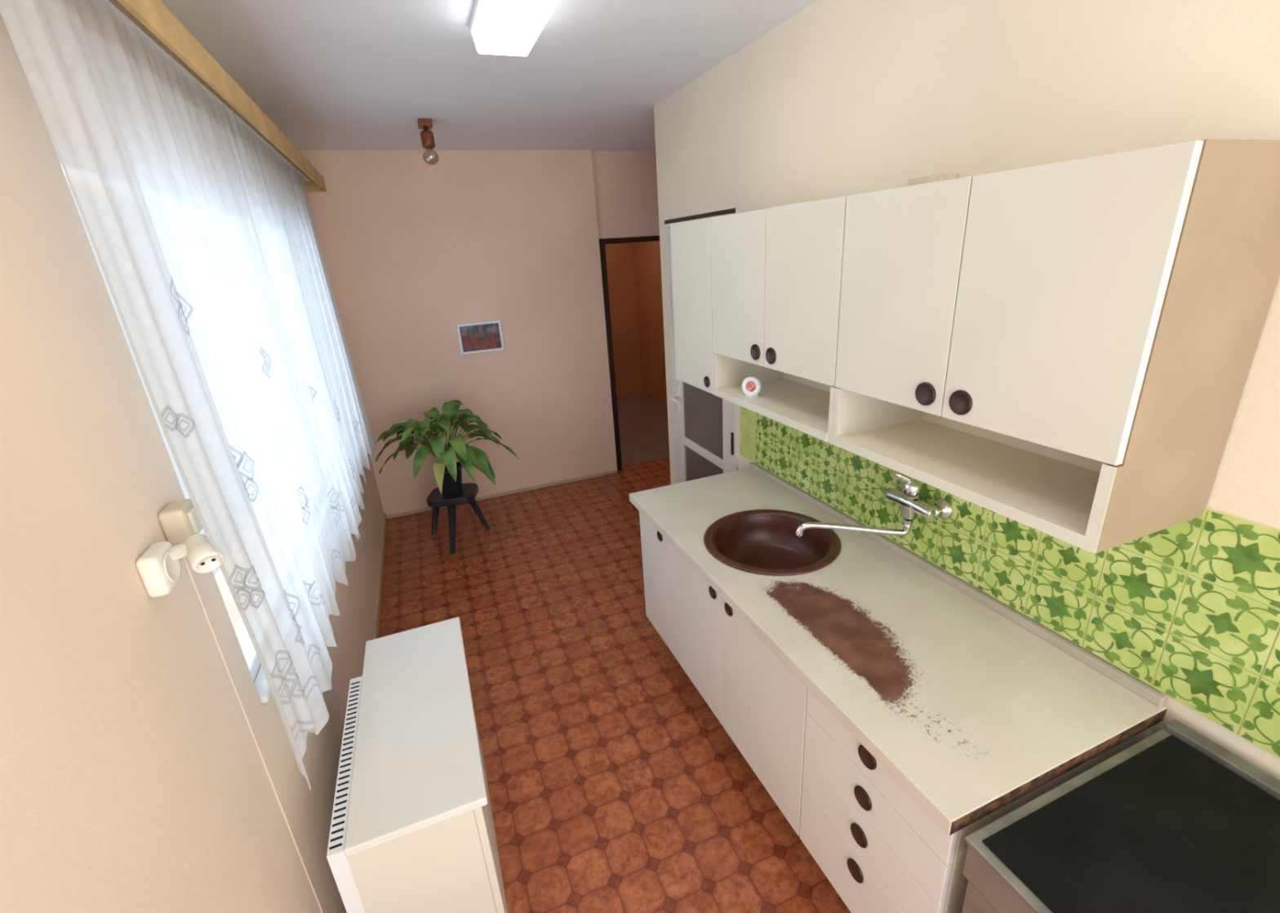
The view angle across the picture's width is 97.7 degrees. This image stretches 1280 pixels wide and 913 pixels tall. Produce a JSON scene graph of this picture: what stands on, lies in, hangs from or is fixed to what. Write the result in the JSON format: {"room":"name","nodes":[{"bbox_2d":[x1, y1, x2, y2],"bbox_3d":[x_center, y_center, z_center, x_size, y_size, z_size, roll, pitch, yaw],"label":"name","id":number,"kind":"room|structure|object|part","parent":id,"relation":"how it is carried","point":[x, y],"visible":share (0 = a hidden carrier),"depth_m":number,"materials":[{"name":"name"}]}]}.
{"room":"kitchen","nodes":[
{"label":"kitchen","id":0,"kind":"room"},
{"bbox_2d":[0,12,384,912],"bbox_3d":[-1.245,0.111,1.573,0.300,2.600,5.620,-11,21,-19],"label":"wall","id":1,"kind":"structure","parent":0,"point":[134,777],"depth_m":0.87,"materials":[{"name":"paint"}]},
{"bbox_2d":[48,133,271,702],"bbox_3d":[-1.399,-0.308,2.116,0.102,1.230,2.260,-11,21,-19],"label":"window","id":2,"kind":"structure","parent":1,"relation":"in","point":[258,675],"depth_m":1.42,"materials":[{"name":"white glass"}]},
{"bbox_3d":[-1.334,0.253,2.334,0.041,0.020,2.250,-11,21,-19],"label":"sill","id":3,"kind":"part","parent":2,"relation":"part of","materials":[{"name":"white"}]},
{"bbox_2d":[136,533,224,596],"bbox_3d":[-0.804,0.187,0.995,0.113,0.078,0.084,-11,21,-19],"label":"wall socket","id":4,"kind":"object","parent":1,"relation":"attached to","point":[159,567],"visible":1,"depth_m":0.98,"materials":[{"name":"beige plastic"}]},
{"bbox_2d":[158,498,202,544],"bbox_3d":[-0.880,0.124,1.078,0.048,0.068,0.068,-11,21,-19],"label":"light switch","id":5,"kind":"object","parent":1,"relation":"attached to","point":[179,520],"visible":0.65,"depth_m":1.05,"materials":[{"name":"beige plastic"}]},
{"bbox_2d":[105,0,326,191],"bbox_3d":[-1.326,-1.097,1.838,0.160,0.079,3.170,-11,21,-19],"label":"rail","id":6,"kind":"object","parent":1,"relation":"attached to","point":[152,19],"depth_m":1.35,"materials":[{"name":"yellow wood"}]},
{"bbox_2d":[0,0,376,791],"bbox_3d":[-1.258,-0.367,2.123,0.055,1.592,2.716,-11,21,-19],"label":"lace curtain","id":7,"kind":"object","parent":6,"relation":"hanging from","point":[206,242],"visible":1,"depth_m":1.25,"materials":[{"name":"white fabric"}]},
{"bbox_2d":[177,542,324,912],"bbox_3d":[-0.861,0.795,1.322,0.003,1.335,0.008,-11,21,-19],"label":"cable trunking","id":8,"kind":"object","parent":1,"relation":"attached to","point":[185,560],"visible":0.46,"depth_m":1.25,"materials":[{"name":"plastic"}]},
{"bbox_2d":[373,512,386,639],"bbox_3d":[-1.002,1.293,2.009,0.012,0.055,5.500,-11,21,-19],"label":"baseboard","id":9,"kind":"structure","parent":1,"relation":"attached to","point":[375,634],"depth_m":3.46,"materials":[{"name":"brown wood"}]},
{"bbox_2d":[298,150,659,515],"bbox_3d":[-0.608,-1.033,4.575,3.260,2.600,0.120,-11,21,-19],"label":"wall","id":10,"kind":"structure","parent":0,"point":[416,245],"depth_m":4.22,"materials":[{"name":"paint"}]},
{"bbox_2d":[455,320,504,355],"bbox_3d":[-1.219,-0.912,4.280,0.330,0.230,0.021,-11,21,-19],"label":"picture","id":11,"kind":"object","parent":10,"relation":"attached to","point":[484,336],"visible":1,"depth_m":4.28,"materials":[{"name":"paper"}]},
{"bbox_2d":[386,469,617,519],"bbox_3d":[-1.105,0.307,4.748,1.945,0.030,0.012,-11,21,-19],"label":"baseboard","id":12,"kind":"structure","parent":10,"relation":"attached to","point":[525,489],"depth_m":4.77,"materials":[{"name":"beige wood"}]},
{"bbox_2d":[599,235,659,471],"bbox_3d":[0.132,-0.890,4.956,0.900,1.980,0.102,-11,21,-19],"label":"door frame","id":13,"kind":"structure","parent":10,"relation":"in","point":[602,242],"depth_m":4.66,"materials":[{"name":"brown paint"}]},
{"bbox_2d":[160,0,817,151],"bbox_3d":[0.185,-1.448,1.642,3.560,0.100,5.620,-11,21,-19],"label":"ceiling","id":14,"kind":"structure","parent":0,"point":[329,74],"depth_m":2.21,"materials":[{"name":"paint"}]},
{"bbox_2d":[417,118,435,149],"bbox_3d":[-1.152,-1.706,3.043,0.084,0.218,0.113,-11,21,-19],"label":"ceiling lamp","id":15,"kind":"object","parent":14,"relation":"attached to","point":[425,124],"visible":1,"depth_m":3.01,"materials":[{"name":"brown wood"}]},
{"bbox_2d":[469,0,559,56],"bbox_3d":[-0.245,-1.213,1.348,0.195,0.085,1.220,-11,21,-19],"label":"ceiling lamp","id":16,"kind":"object","parent":14,"relation":"attached to","point":[496,27],"visible":1,"depth_m":1.66,"materials":[{"name":"white"}]},
{"bbox_2d":[377,392,851,912],"bbox_3d":[-0.012,0.664,3.744,3.810,0.080,8.200,-11,21,-19],"label":"floor","id":17,"kind":"structure","parent":0,"point":[615,785],"depth_m":2.41,"materials":[{"name":"tile"}]},
{"bbox_2d":[326,617,507,912],"bbox_3d":[-0.663,1.044,1.762,0.352,0.650,0.799,-11,21,-19],"label":"radiator cover","id":18,"kind":"object","parent":17,"relation":"on","point":[412,829],"visible":1,"depth_m":1.43,"materials":[{"name":"white laminate"}]},
{"bbox_2d":[326,675,365,912],"bbox_3d":[-0.777,1.102,1.634,0.036,0.645,0.610,-11,21,-19],"label":"grille","id":19,"kind":"object","parent":18,"relation":"attached to","point":[343,864],"depth_m":1.35,"materials":[{"name":"white metal"}]},
{"bbox_3d":[-0.520,1.171,1.428,0.281,0.626,0.018,-11,21,-19],"label":"panel","id":20,"kind":"part","parent":18,"relation":"part of","materials":[{"name":"beige laminate"}]},
{"bbox_3d":[-0.521,1.030,1.813,0.019,0.626,0.781,-11,21,-19],"label":"panel","id":21,"kind":"part","parent":18,"relation":"part of","materials":[{"name":"beige laminate"}]},
{"bbox_2d":[426,482,489,554],"bbox_3d":[-1.296,0.421,3.978,0.414,0.370,0.409,-11,21,-19],"label":"stool","id":22,"kind":"object","parent":17,"relation":"on","point":[435,500],"visible":0.94,"depth_m":3.84,"materials":[{"name":"black wood"}]},
{"bbox_3d":[-1.483,0.435,4.047,0.176,0.318,0.058,8,23,29],"label":"leg","id":23,"kind":"part","parent":22,"relation":"part of","materials":[{"name":"black wood"}]},
{"bbox_2d":[374,400,519,494],"bbox_3d":[-1.364,-0.036,3.800,0.989,0.617,0.842,14,27,40],"label":"potted plant","id":24,"kind":"object","parent":22,"relation":"on","point":[447,472],"visible":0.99,"depth_m":3.68,"materials":[{"name":"green plant"}]},
{"bbox_3d":[-1.320,0.156,3.886,0.190,0.192,0.190,-11,21,-19],"label":"pot","id":25,"kind":"part","parent":24,"relation":"part of","materials":[{"name":"plastic"}]},
{"bbox_3d":[-1.288,0.493,3.856,0.057,0.318,0.162,-3,20,2],"label":"leg","id":26,"kind":"part","parent":22,"relation":"part of","materials":[{"name":"black wood"}]},
{"bbox_3d":[-1.313,0.270,3.928,0.328,0.052,0.279,-6,20,-7],"label":"seat","id":27,"kind":"part","parent":22,"relation":"part of","materials":[{"name":"black wood"}]},
{"bbox_3d":[-1.186,0.404,4.082,0.144,0.318,0.058,-16,23,-30],"label":"leg","id":28,"kind":"part","parent":22,"relation":"part of","materials":[{"name":"black wood"}]},
{"bbox_2d":[639,511,671,651],"bbox_3d":[0.350,0.583,2.605,0.614,0.812,0.292,-11,21,-19],"label":"base cabinet","id":29,"kind":"object","parent":17,"relation":"on","point":[654,553],"visible":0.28,"depth_m":2.46,"materials":[{"name":"beige laminate"}]},
{"bbox_3d":[0.081,0.327,2.300,0.008,0.046,0.046,-11,21,-19],"label":"handle","id":30,"kind":"part","parent":29,"relation":"part of","materials":[{"name":"brown plastic"}]},
{"bbox_2d":[666,539,807,835],"bbox_3d":[0.570,0.762,2.080,0.614,0.812,0.899,-11,21,-19],"label":"base cabinet","id":31,"kind":"object","parent":17,"relation":"on","point":[758,700],"visible":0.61,"depth_m":1.82,"materials":[{"name":"beige laminate"}]},
{"bbox_3d":[0.210,0.643,2.144,0.018,0.587,0.446,-11,21,-19],"label":"door","id":32,"kind":"part","parent":31,"relation":"part of","materials":[{"name":"white laminate"}]},
{"bbox_3d":[0.247,0.462,1.903,0.008,0.046,0.046,-11,21,-19],"label":"handle","id":33,"kind":"part","parent":31,"relation":"part of","materials":[{"name":"brown plastic"}]},
{"bbox_3d":[0.287,0.494,1.809,0.008,0.046,0.046,-11,21,-19],"label":"handle","id":34,"kind":"part","parent":31,"relation":"part of","materials":[{"name":"brown plastic"}]},
{"bbox_3d":[0.376,0.778,1.749,0.018,0.587,0.446,-11,21,-19],"label":"door","id":35,"kind":"part","parent":31,"relation":"part of","materials":[{"name":"white laminate"}]},
{"bbox_2d":[629,462,1167,835],"bbox_3d":[0.561,0.367,1.881,0.644,0.063,1.693,-11,21,-19],"label":"countertop","id":36,"kind":"structure","parent":31,"relation":"on","point":[971,711],"depth_m":1.41,"materials":[{"name":"laminate"}]},
{"bbox_2d":[703,509,841,575],"bbox_3d":[0.483,0.366,2.071,0.488,0.153,0.488,-11,21,-19],"label":"sink","id":37,"kind":"object","parent":36,"relation":"in","point":[756,541],"visible":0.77,"depth_m":2.19,"materials":[{"name":"brown metal"}]},
{"bbox_3d":[0.850,0.292,1.981,0.016,0.026,1.685,-11,21,-19],"label":"splashback strip","id":38,"kind":"part","parent":36,"relation":"part of","materials":[{"name":"beige laminate"}]},
{"bbox_2d":[799,687,1153,912],"bbox_3d":[0.818,0.963,1.490,0.614,0.812,0.441,-11,21,-19],"label":"base cabinet","id":39,"kind":"object","parent":17,"relation":"on","point":[878,848],"visible":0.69,"depth_m":1.30,"materials":[{"name":"beige laminate"}]},
{"bbox_3d":[0.788,1.034,1.501,0.528,0.227,0.438,-11,21,-19],"label":"drawer","id":40,"kind":"part","parent":39,"relation":"part of","materials":[{"name":"white laminate"}]},
{"bbox_3d":[0.537,1.034,1.396,0.008,0.054,0.054,-11,21,-19],"label":"handle","id":41,"kind":"part","parent":39,"relation":"part of","materials":[{"name":"brown plastic"}]},
{"bbox_3d":[0.530,0.917,1.353,0.008,0.054,0.054,-11,21,-19],"label":"handle","id":42,"kind":"part","parent":39,"relation":"part of","materials":[{"name":"brown plastic"}]},
{"bbox_3d":[0.522,0.801,1.311,0.008,0.054,0.054,-11,21,-19],"label":"handle","id":43,"kind":"part","parent":39,"relation":"part of","materials":[{"name":"brown plastic"}]},
{"bbox_3d":[0.514,0.681,1.267,0.008,0.054,0.054,-11,21,-19],"label":"handle","id":44,"kind":"part","parent":39,"relation":"part of","materials":[{"name":"brown plastic"}]},
{"bbox_3d":[0.777,0.868,1.440,0.528,0.122,0.438,-11,21,-19],"label":"drawer","id":45,"kind":"part","parent":39,"relation":"part of","materials":[{"name":"white laminate"}]},
{"bbox_3d":[0.769,0.751,1.397,0.528,0.120,0.438,-11,21,-19],"label":"drawer","id":46,"kind":"part","parent":39,"relation":"part of","materials":[{"name":"white laminate"}]},
{"bbox_3d":[0.762,0.641,1.357,0.528,0.109,0.438,-11,21,-19],"label":"drawer","id":47,"kind":"part","parent":39,"relation":"part of","materials":[{"name":"white laminate"}]},
{"bbox_2d":[961,719,1279,912],"bbox_3d":[0.988,1.100,1.033,0.638,0.848,0.514,-11,21,-19],"label":"electric stove","id":48,"kind":"object","parent":17,"relation":"on","point":[1175,820],"visible":1,"depth_m":1.00,"materials":[{"name":"black glass"}]},
{"bbox_3d":[0.735,1.106,0.929,0.027,0.500,0.490,-11,21,-19],"label":"oven door","id":49,"kind":"part","parent":48,"relation":"part of","materials":[{"name":"grey metal"}]},
{"bbox_3d":[0.714,0.819,0.822,0.032,0.094,0.510,-11,21,-19],"label":"control panel","id":50,"kind":"part","parent":48,"relation":"part of","materials":[{"name":"grey metal"}]},
{"bbox_2d":[604,240,666,404],"bbox_3d":[-0.587,-1.557,5.997,2.600,2.600,2.680,-11,21,-19],"label":"wall","id":51,"kind":"structure","parent":0,"point":[633,268],"depth_m":7.32,"materials":[{"name":"orange paint"}]},
{"bbox_2d":[653,0,1279,780],"bbox_3d":[0.997,-0.061,1.647,0.150,2.600,4.200,-11,21,-19],"label":"wall","id":52,"kind":"structure","parent":0,"point":[840,98],"depth_m":1.38,"materials":[{"name":"paint"}]},
{"bbox_2d":[670,217,713,394],"bbox_3d":[0.362,-0.646,2.371,0.338,0.665,0.357,-11,21,-19],"label":"upper cabinet","id":53,"kind":"object","parent":52,"relation":"attached to","point":[691,241],"visible":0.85,"depth_m":2.29,"materials":[{"name":"beige laminate"}]},
{"bbox_3d":[0.275,-0.307,2.299,0.008,0.046,0.046,-11,21,-19],"label":"handle","id":54,"kind":"part","parent":53,"relation":"part of","materials":[{"name":"brown plastic"}]},
{"bbox_2d":[664,208,737,483],"bbox_3d":[0.364,-0.261,3.142,0.173,2.022,0.761,-11,21,-19],"label":"door","id":55,"kind":"structure","parent":52,"relation":"in","point":[705,424],"depth_m":3.19,"materials":[{"name":"white paint"}]},
{"bbox_3d":[0.220,-0.331,3.346,0.065,0.170,0.121,-11,21,-19],"label":"handle","id":56,"kind":"part","parent":55,"relation":"part of","materials":[{"name":"beige plastic"}]},
{"bbox_3d":[0.356,-0.283,3.141,0.008,0.495,0.491,-11,21,-19],"label":"pane","id":57,"kind":"part","parent":55,"relation":"part of","materials":[{"name":"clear glass"}]},
{"bbox_3d":[0.390,0.246,3.336,0.008,0.535,0.491,-11,21,-19],"label":"pane","id":58,"kind":"part","parent":55,"relation":"part of","materials":[{"name":"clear glass"}]},
{"bbox_2d":[711,195,846,443],"bbox_3d":[0.560,-0.485,1.898,0.338,0.665,0.715,-11,21,-19],"label":"upper cabinet","id":59,"kind":"object","parent":52,"relation":"attached to","point":[776,272],"visible":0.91,"depth_m":1.79,"materials":[{"name":"beige laminate"}]},
{"bbox_3d":[0.347,-0.591,1.976,0.018,0.493,0.354,-11,21,-19],"label":"door","id":60,"kind":"part","parent":59,"relation":"part of","materials":[{"name":"beige laminate"}]},
{"bbox_2d":[742,376,761,398],"bbox_3d":[0.420,-0.262,2.093,0.044,0.077,0.073,-21,26,-39],"label":"clock","id":61,"kind":"object","parent":59,"relation":"on","point":[751,385],"visible":1,"depth_m":2.08,"materials":[{"name":"white plastic"}]},
{"bbox_3d":[0.397,-0.359,1.925,0.008,0.055,0.055,-11,21,-19],"label":"handle","id":62,"kind":"part","parent":59,"relation":"part of","materials":[{"name":"brown plastic"}]},
{"bbox_3d":[0.431,-0.331,1.844,0.008,0.055,0.055,-11,21,-19],"label":"handle","id":63,"kind":"part","parent":59,"relation":"part of","materials":[{"name":"brown plastic"}]},
{"bbox_2d":[768,200,813,208],"bbox_3d":[0.562,-0.838,1.871,0.170,0.014,0.220,-11,21,-19],"label":"folded cloth","id":64,"kind":"object","parent":59,"relation":"on","point":[809,201],"visible":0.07,"depth_m":1.82,"materials":[{"name":"beige fabric"}]},
{"bbox_3d":[0.478,-0.484,1.661,0.018,0.493,0.354,-11,21,-19],"label":"door","id":65,"kind":"part","parent":59,"relation":"part of","materials":[{"name":"beige laminate"}]},
{"bbox_2d":[907,173,957,186],"bbox_3d":[0.793,-0.741,1.524,0.062,0.041,0.110,-11,21,-19],"label":"junction box","id":66,"kind":"object","parent":52,"relation":"attached to","point":[939,177],"visible":0.38,"depth_m":1.49,"materials":[{"name":"beige plastic"}]},
{"bbox_2d":[740,405,1279,758],"bbox_3d":[1.038,0.225,1.447,0.007,0.444,2.954,-11,21,-19],"label":"tile backsplash","id":67,"kind":"structure","parent":52,"relation":"attached to","point":[1189,609],"depth_m":1.27,"materials":[{"name":"tile"}]},
{"bbox_2d":[795,470,952,537],"bbox_3d":[0.720,0.162,1.742,0.406,0.227,0.214,-8,21,-11],"label":"faucet","id":68,"kind":"object","parent":67,"relation":"attached to","point":[906,493],"visible":1,"depth_m":1.75,"materials":[{"name":"silver metal"}]},
{"bbox_3d":[0.686,0.234,1.807,0.362,0.051,0.025,-2,20,6],"label":"spout","id":69,"kind":"part","parent":68,"relation":"part of","materials":[{"name":"silver metal"}]},
{"bbox_3d":[0.829,0.076,1.738,0.087,0.076,0.052,2,21,16],"label":"lever","id":70,"kind":"part","parent":68,"relation":"part of","materials":[{"name":"silver metal"}]},
{"bbox_2d":[831,138,1279,553],"bbox_3d":[0.824,-0.271,1.268,0.338,0.665,0.715,-11,21,-19],"label":"upper cabinet","id":71,"kind":"object","parent":52,"relation":"attached to","point":[1065,350],"visible":1,"depth_m":1.03,"materials":[{"name":"beige laminate"}]},
{"bbox_3d":[0.611,-0.376,1.346,0.018,0.493,0.354,-11,21,-19],"label":"door","id":72,"kind":"part","parent":71,"relation":"part of","materials":[{"name":"beige laminate"}]},
{"bbox_3d":[0.661,-0.145,1.295,0.008,0.055,0.055,-11,21,-19],"label":"handle","id":73,"kind":"part","parent":71,"relation":"part of","materials":[{"name":"brown plastic"}]},
{"bbox_3d":[0.695,-0.117,1.214,0.008,0.055,0.055,-11,21,-19],"label":"handle","id":74,"kind":"part","parent":71,"relation":"part of","materials":[{"name":"brown plastic"}]},
{"bbox_3d":[0.743,-0.269,1.031,0.018,0.493,0.354,-11,21,-19],"label":"door","id":75,"kind":"part","parent":71,"relation":"part of","materials":[{"name":"beige laminate"}]}
]}

